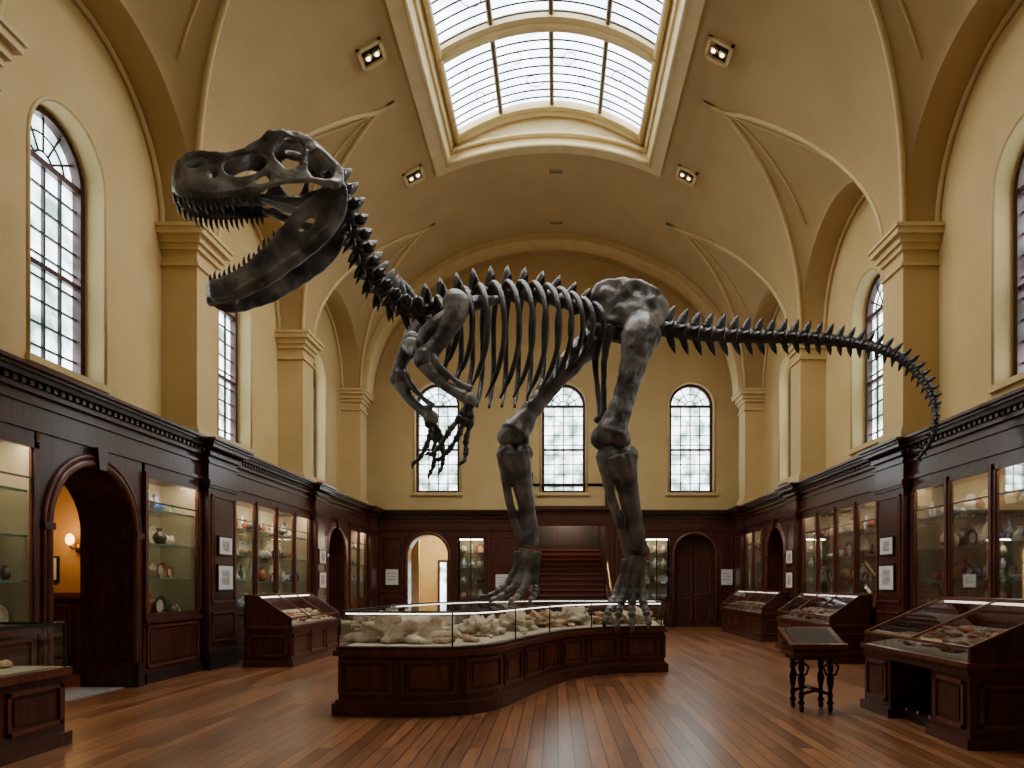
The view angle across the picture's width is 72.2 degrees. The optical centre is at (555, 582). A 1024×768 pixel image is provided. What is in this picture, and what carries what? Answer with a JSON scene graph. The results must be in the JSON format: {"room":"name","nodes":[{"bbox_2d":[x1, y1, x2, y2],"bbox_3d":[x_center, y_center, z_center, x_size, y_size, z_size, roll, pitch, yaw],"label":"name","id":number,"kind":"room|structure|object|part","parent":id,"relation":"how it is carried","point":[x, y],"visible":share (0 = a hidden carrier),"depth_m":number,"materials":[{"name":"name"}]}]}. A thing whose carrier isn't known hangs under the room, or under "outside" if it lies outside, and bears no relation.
{"room":"museum","nodes":[
{"label":"museum","id":0,"kind":"room"},
{"bbox_2d":[54,485,79,673],"bbox_3d":[-8.480,-0.370,8.850,3.640,3.600,4.500,0,0,0],"label":"wall","id":1,"kind":"structure","parent":0,"point":[66,518],"depth_m":11.00,"materials":[{"name":"paint"}]},
{"bbox_2d":[54,556,59,581],"bbox_3d":[-7.950,-0.220,10.982,0.300,0.400,0.036,0,0,0],"label":"picture frame","id":2,"kind":"object","parent":1,"relation":"attached to","point":[56,558],"visible":0.24,"depth_m":10.97,"materials":[{"name":"metal"}]},
{"bbox_2d":[65,534,79,552],"bbox_3d":[-7.500,-0.615,10.871,0.120,0.290,0.257,0,0,0],"label":"wall sconce","id":3,"kind":"object","parent":1,"relation":"attached to","point":[69,539],"depth_m":10.79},
{"bbox_2d":[0,0,374,503],"bbox_3d":[-6.410,-5.510,10.000,1.220,6.520,26.000,0,0,0],"label":"wall","id":4,"kind":"structure","parent":0,"point":[152,332],"depth_m":10.99,"materials":[{"name":"paint"}]},
{"bbox_2d":[31,105,84,375],"bbox_3d":[-6.945,-4.630,9.500,0.130,3.520,1.440,0,0,0],"label":"window","id":5,"kind":"structure","parent":4,"relation":"in","point":[57,183],"depth_m":9.79,"materials":[{"name":"glass"}]},
{"bbox_2d":[0,349,385,686],"bbox_3d":[-6.060,-0.460,10.000,1.200,3.780,26.000,0,0,0],"label":"wood paneling","id":6,"kind":"structure","parent":4,"relation":"attached to","point":[94,443],"depth_m":9.60,"materials":[{"name":"brown wood"}]},
{"bbox_2d":[216,564,232,590],"bbox_3d":[-5.647,-0.090,11.950,0.036,0.460,0.560,0,0,0],"label":"picture frame","id":7,"kind":"object","parent":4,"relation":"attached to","point":[224,572],"visible":1,"depth_m":11.88,"materials":[{"name":"paper"}]},
{"bbox_2d":[217,535,232,556],"bbox_3d":[-5.647,-0.630,11.950,0.036,0.340,0.500,0,0,0],"label":"picture frame","id":8,"kind":"object","parent":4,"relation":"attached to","point":[224,543],"visible":1,"depth_m":11.90,"materials":[{"name":"paper"}]},
{"bbox_2d":[219,274,236,442],"bbox_3d":[-6.945,-4.630,14.400,0.130,3.520,1.440,0,0,0],"label":"window","id":9,"kind":"structure","parent":4,"relation":"in","point":[227,321],"depth_m":14.91,"materials":[{"name":"glass"}]},
{"bbox_2d":[313,369,314,476],"bbox_3d":[-6.945,-4.630,19.300,0.130,3.520,1.440,0,0,0],"label":"window","id":10,"kind":"structure","parent":4,"relation":"in","point":[313,369],"depth_m":19.93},
{"bbox_2d":[318,571,325,588],"bbox_3d":[-5.647,-0.070,16.920,0.036,0.420,0.500,0,0,0],"label":"picture frame","id":11,"kind":"object","parent":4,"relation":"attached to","point":[321,574],"visible":1,"depth_m":16.82,"materials":[{"name":"paper"}]},
{"bbox_2d":[318,549,325,564],"bbox_3d":[-5.647,-0.630,16.920,0.036,0.360,0.480,0,0,0],"label":"picture frame","id":12,"kind":"object","parent":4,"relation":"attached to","point":[321,553],"visible":1,"depth_m":16.85,"materials":[{"name":"paper"}]},
{"bbox_2d":[0,0,1023,394],"bbox_3d":[-0.100,-8.336,9.925,13.019,4.868,24.550,0,0,0],"label":"trim","id":13,"kind":"structure","parent":4,"relation":"attached to","point":[479,253],"depth_m":16.40,"materials":[{"name":"paint"}]},
{"bbox_2d":[411,536,447,602],"bbox_3d":[-4.050,-0.320,24.700,3.100,3.500,3.600,0,0,0],"label":"wall","id":14,"kind":"structure","parent":0,"point":[429,556],"depth_m":26.40,"materials":[{"name":"beige paint"}]},
{"bbox_2d":[0,627,1023,767],"bbox_3d":[-1.800,1.480,11.850,17.400,0.100,30.300,0,0,0],"label":"floor","id":15,"kind":"structure","parent":0,"point":[722,700],"depth_m":6.93,"materials":[{"name":"brown wood"}]},
{"bbox_2d":[0,421,40,665],"bbox_3d":[-6.105,-0.130,4.827,0.710,3.120,5.985,0,0,0],"label":"display cabinet","id":16,"kind":"object","parent":15,"relation":"on","point":[19,446],"visible":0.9,"depth_m":7.78,"materials":[{"name":"brown wood"}]},
{"bbox_2d":[0,622,72,766],"bbox_3d":[-4.870,0.887,4.705,1.120,1.085,3.070,0,0,0],"label":"display case","id":17,"kind":"object","parent":15,"relation":"on","point":[32,698],"visible":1,"depth_m":5.83,"materials":[{"name":"brown wood"}]},
{"bbox_2d":[65,687,123,701],"bbox_3d":[-6.250,1.423,8.825,0.700,0.011,1.450,0,0,0],"label":"stone threshold","id":18,"kind":"object","parent":15,"relation":"on","point":[72,693],"visible":0.5,"depth_m":9.15,"materials":[{"name":"stone"}]},
{"bbox_2d":[142,463,202,684],"bbox_3d":[-6.105,-0.130,10.613,0.710,3.120,1.575,0,0,0],"label":"display cabinet","id":19,"kind":"object","parent":15,"relation":"on","point":[171,501],"visible":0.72,"depth_m":10.99,"materials":[{"name":"brown wood"}]},
{"bbox_2d":[237,491,310,660],"bbox_3d":[-6.105,-0.130,14.492,0.710,3.120,4.015,0,0,0],"label":"display cabinet","id":20,"kind":"object","parent":15,"relation":"on","point":[274,538],"visible":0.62,"depth_m":14.67,"materials":[{"name":"brown wood"}]},
{"bbox_2d":[243,593,340,666],"bbox_3d":[-4.880,0.815,13.200,0.840,1.230,2.680,0,0,0],"label":"vitrine","id":21,"kind":"object","parent":15,"relation":"on","point":[281,629],"visible":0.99,"depth_m":12.01,"materials":[{"name":"brown wood"}]},
{"bbox_2d":[349,523,367,609],"bbox_3d":[-6.105,-0.130,20.517,0.710,3.120,1.765,0,0,0],"label":"display cabinet","id":22,"kind":"object","parent":15,"relation":"on","point":[357,534],"visible":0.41,"depth_m":21.15,"materials":[{"name":"brown wood"}]},
{"bbox_2d":[331,599,667,716],"bbox_3d":[-0.662,0.864,10.552,3.137,1.132,6.923,0,0,37],"label":"display case","id":23,"kind":"object","parent":15,"relation":"on","point":[412,659],"visible":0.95,"depth_m":8.09,"materials":[{"name":"brown wood"}]},
{"bbox_3d":[-0.662,0.496,10.551,3.002,0.387,6.783,0,0,37],"label":"glass","id":24,"kind":"part","parent":23,"relation":"part of","materials":[{"name":"glass"}]},
{"bbox_2d":[172,129,942,633],"bbox_3d":[0.054,-2.586,10.689,10.354,6.782,2.911,0,0,-3],"label":"skeleton","id":25,"kind":"object","parent":23,"relation":"on","point":[634,314],"visible":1,"depth_m":10.34},
{"bbox_3d":[-1.617,-3.579,9.885,0.776,1.188,0.388,0,0,-16],"label":"arm humerus","id":26,"kind":"part","parent":25,"relation":"part of","materials":[{"name":"grey stone"}]},
{"bbox_3d":[-1.508,-2.820,9.782,0.856,0.785,0.251,0,0,11],"label":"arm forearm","id":27,"kind":"part","parent":25,"relation":"part of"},
{"bbox_3d":[-1.447,-2.078,9.598,0.686,0.955,0.171,0,0,-22],"label":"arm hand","id":28,"kind":"part","parent":25,"relation":"part of"},
{"bbox_2d":[525,549,614,615],"bbox_3d":[0.425,0.117,23.140,2.670,2.625,4.920,0,0,0],"label":"staircase","id":29,"kind":"structure","parent":15,"relation":"on","point":[563,573],"depth_m":23.47,"materials":[{"name":"brown wood"}]},
{"bbox_2d":[745,523,762,589],"bbox_3d":[6.105,-0.130,20.517,0.710,3.120,1.765,0,0,0],"label":"display cabinet","id":30,"kind":"object","parent":15,"relation":"on","point":[753,534],"visible":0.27,"depth_m":20.44,"materials":[{"name":"brown wood"}]},
{"bbox_2d":[721,590,787,641],"bbox_3d":[5.290,0.815,19.000,0.660,1.230,4.080,0,0,0],"label":"vitrine","id":31,"kind":"object","parent":15,"relation":"on","point":[751,614],"visible":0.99,"depth_m":17.93,"materials":[{"name":"brown wood"}]},
{"bbox_2d":[777,627,848,711],"bbox_3d":[2.880,0.970,7.885,0.620,0.920,0.510,0,0,0],"label":"display table","id":32,"kind":"object","parent":15,"relation":"on","point":[800,644],"visible":1,"depth_m":7.75,"materials":[{"name":"brown wood"}]},
{"bbox_2d":[775,592,872,663],"bbox_3d":[5.205,0.815,13.850,0.790,1.230,2.980,0,0,0],"label":"vitrine","id":33,"kind":"object","parent":15,"relation":"on","point":[849,615],"visible":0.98,"depth_m":12.49,"materials":[{"name":"brown wood"}]},
{"bbox_2d":[801,491,874,626],"bbox_3d":[6.105,-0.130,14.492,0.710,3.120,4.015,0,0,0],"label":"display cabinet","id":34,"kind":"object","parent":15,"relation":"on","point":[838,537],"visible":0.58,"depth_m":14.32,"materials":[{"name":"brown wood"}]},
{"bbox_2d":[860,597,1023,750],"bbox_3d":[4.130,0.795,7.025,1.240,1.270,2.110,0,0,0],"label":"vitrine","id":35,"kind":"object","parent":15,"relation":"on","point":[951,667],"visible":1,"depth_m":6.47,"materials":[{"name":"brown wood"}]},
{"bbox_2d":[910,447,1023,609],"bbox_3d":[6.105,-0.130,6.617,0.710,3.120,9.565,0,0,0],"label":"display cabinet","id":36,"kind":"object","parent":15,"relation":"on","point":[967,520],"visible":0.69,"depth_m":9.80,"materials":[{"name":"brown wood"}]},
{"bbox_2d":[82,0,1015,402],"bbox_3d":[-0.100,-8.345,10.000,13.078,4.850,26.000,0,0,0],"label":"ceiling","id":37,"kind":"structure","parent":0,"point":[814,70],"depth_m":13.54,"materials":[{"name":"paint"}]},
{"bbox_2d":[355,36,387,72],"bbox_3d":[-3.453,-9.888,13.100,0.493,0.324,0.520,0,0,0],"label":"ceiling spotlight","id":38,"kind":"object","parent":37,"relation":"attached to","point":[372,54],"depth_m":13.06,"materials":[{"name":"metal"}]},
{"bbox_2d":[402,164,425,187],"bbox_3d":[-3.453,-9.888,17.000,0.493,0.324,0.520,0,0,0],"label":"ceiling spotlight","id":39,"kind":"object","parent":37,"relation":"attached to","point":[416,174],"depth_m":16.96,"materials":[{"name":"metal"}]},
{"bbox_2d":[385,0,704,176],"bbox_3d":[-0.189,-10.898,12.375,5.526,1.644,10.030,0,0,0],"label":"trim","id":40,"kind":"structure","parent":37,"relation":"attached to","point":[543,126],"depth_m":15.19,"materials":[{"name":"beige paint"}]},
{"bbox_2d":[430,0,662,128],"bbox_3d":[-0.172,-11.213,12.375,4.526,0.794,9.550,0,0,0],"label":"window","id":41,"kind":"structure","parent":40,"relation":"attached to","point":[523,60],"depth_m":15.27,"materials":[{"name":"white glass"}]},
{"bbox_2d":[675,164,698,187],"bbox_3d":[3.167,-9.899,17.000,0.493,0.323,0.520,0,0,0],"label":"ceiling spotlight","id":42,"kind":"object","parent":37,"relation":"attached to","point":[688,176],"depth_m":16.96,"materials":[{"name":"metal"}]},
{"bbox_2d":[703,34,734,69],"bbox_3d":[3.047,-9.953,13.100,0.497,0.315,0.520,0,0,0],"label":"ceiling spotlight","id":43,"kind":"object","parent":37,"relation":"attached to","point":[722,51],"depth_m":13.06,"materials":[{"name":"metal"}]},
{"bbox_2d":[367,255,738,509],"bbox_3d":[0.000,-6.610,23.135,13.400,8.720,0.430,0,0,0],"label":"wall","id":44,"kind":"structure","parent":0,"point":[391,422],"depth_m":23.00,"materials":[{"name":"paint"}]},
{"bbox_2d":[386,569,397,584],"bbox_3d":[-5.300,-0.190,22.608,0.400,0.500,0.033,0,0,0],"label":"wall sign","id":45,"kind":"object","parent":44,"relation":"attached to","point":[391,574],"visible":1,"depth_m":22.59,"materials":[{"name":"paper"}]},
{"bbox_2d":[416,385,458,491],"bbox_3d":[-3.900,-4.770,23.215,1.440,3.600,0.130,0,0,0],"label":"window","id":46,"kind":"structure","parent":44,"relation":"in","point":[446,406],"depth_m":23.27,"materials":[{"name":"white glass"}]},
{"bbox_2d":[496,574,507,586],"bbox_3d":[-1.750,-0.070,22.608,0.400,0.420,0.033,0,0,0],"label":"wall sign","id":47,"kind":"object","parent":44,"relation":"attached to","point":[500,578],"visible":0.73,"depth_m":22.59,"materials":[{"name":"paper"}]},
{"bbox_2d":[377,506,734,626],"bbox_3d":[0.000,-0.520,22.925,11.600,3.900,1.050,0,0,0],"label":"trim","id":48,"kind":"structure","parent":44,"relation":"attached to","point":[399,530],"depth_m":22.64,"materials":[{"name":"brown wood"}]},
{"bbox_2d":[456,538,485,600],"bbox_3d":[-2.750,-0.450,22.885,0.940,2.040,0.530,0,0,0],"label":"display cabinet","id":49,"kind":"object","parent":48,"relation":"on","point":[472,562],"visible":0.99,"depth_m":22.98,"materials":[{"name":"brown wood"}]},
{"bbox_2d":[645,538,670,600],"bbox_3d":[3.250,-0.450,22.885,0.940,2.040,0.530,0,0,0],"label":"display cabinet","id":50,"kind":"object","parent":48,"relation":"on","point":[657,558],"visible":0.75,"depth_m":22.98,"materials":[{"name":"brown wood"}]},
{"bbox_2d":[542,385,584,491],"bbox_3d":[0.250,-4.770,23.215,1.440,3.600,0.130,0,0,0],"label":"window","id":51,"kind":"structure","parent":44,"relation":"in","point":[563,418],"depth_m":23.27,"materials":[{"name":"white glass"}]},
{"bbox_2d":[532,473,607,581],"bbox_3d":[0.425,-1.070,24.575,2.850,5.000,3.850,0,0,0],"label":"trim","id":52,"kind":"structure","parent":44,"relation":"attached to","point":[550,537],"depth_m":26.29,"materials":[{"name":"brown wood"}]},
{"bbox_2d":[670,384,711,491],"bbox_3d":[4.450,-4.770,23.215,1.440,3.600,0.130,0,0,0],"label":"window","id":53,"kind":"structure","parent":44,"relation":"in","point":[690,405],"depth_m":23.27,"materials":[{"name":"white glass"}]},
{"bbox_2d":[675,535,712,626],"bbox_3d":[4.500,-0.065,22.940,1.280,2.990,0.140,0,0,0],"label":"door","id":54,"kind":"structure","parent":44,"relation":"in","point":[693,554],"depth_m":22.94,"materials":[{"name":"brown wood"}]},
{"bbox_2d":[721,569,732,584],"bbox_3d":[5.520,-0.190,22.608,0.360,0.500,0.033,0,0,0],"label":"wall sign","id":55,"kind":"object","parent":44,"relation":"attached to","point":[726,574],"visible":1,"depth_m":22.59,"materials":[{"name":"paper"}]},
{"bbox_2d":[548,169,563,173],"bbox_3d":[0.000,-10.752,18.300,0.440,0.035,0.160,0,0,0],"label":"ceiling vent","id":56,"kind":"object","parent":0,"point":[550,171],"depth_m":18.27,"materials":[{"name":"brown metal"}]},
{"bbox_2d":[549,221,562,224],"bbox_3d":[0.000,-10.752,20.900,0.440,0.035,0.160,0,0,0],"label":"ceiling vent","id":57,"kind":"object","parent":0,"point":[550,222],"depth_m":20.88,"materials":[{"name":"brown metal"}]},
{"bbox_2d":[731,1,1023,505],"bbox_3d":[6.210,-5.510,10.000,1.220,6.520,26.000,0,0,0],"label":"wall","id":58,"kind":"structure","parent":0,"point":[947,284],"depth_m":11.70,"materials":[{"name":"paint"}]},
{"bbox_2d":[786,571,793,588],"bbox_3d":[5.647,-0.070,16.920,0.036,0.420,0.500,0,0,0],"label":"picture frame","id":59,"kind":"object","parent":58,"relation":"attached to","point":[789,574],"visible":1,"depth_m":16.82,"materials":[{"name":"paper"}]},
{"bbox_2d":[786,549,793,564],"bbox_3d":[5.647,-0.630,16.920,0.036,0.360,0.480,0,0,0],"label":"picture frame","id":60,"kind":"object","parent":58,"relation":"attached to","point":[789,553],"visible":1,"depth_m":16.85,"materials":[{"name":"paper"}]},
{"bbox_2d":[790,373,790,476],"bbox_3d":[6.745,-4.630,19.300,0.130,3.520,1.440,0,0,0],"label":"window","id":61,"kind":"structure","parent":58,"relation":"in","point":[790,373],"depth_m":19.94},
{"bbox_2d":[865,274,882,442],"bbox_3d":[6.745,-4.630,14.400,0.130,3.520,1.440,0,0,0],"label":"window","id":62,"kind":"structure","parent":58,"relation":"in","point":[874,308],"depth_m":14.90,"materials":[{"name":"white glass"}]},
{"bbox_2d":[726,386,1023,625],"bbox_3d":[6.060,-0.460,10.000,1.200,3.780,26.000,0,0,0],"label":"trim","id":63,"kind":"structure","parent":58,"relation":"attached to","point":[887,469],"depth_m":11.96,"materials":[{"name":"brown wood"}]},
{"bbox_2d":[879,535,894,556],"bbox_3d":[5.647,-0.630,11.950,0.036,0.340,0.500,0,0,0],"label":"picture frame","id":64,"kind":"object","parent":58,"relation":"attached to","point":[886,543],"visible":1,"depth_m":11.90,"materials":[{"name":"paper"}]},
{"bbox_2d":[879,564,895,590],"bbox_3d":[5.647,-0.090,11.950,0.036,0.460,0.560,0,0,0],"label":"picture frame","id":65,"kind":"object","parent":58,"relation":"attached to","point":[887,572],"visible":1,"depth_m":11.88,"materials":[{"name":"paper"}]},
{"bbox_2d":[1014,150,1023,374],"bbox_3d":[6.745,-4.630,9.500,0.130,3.520,1.440,0,0,0],"label":"window","id":66,"kind":"structure","parent":58,"relation":"in","point":[1019,179],"depth_m":10.13,"materials":[{"name":"glass"}]}
]}

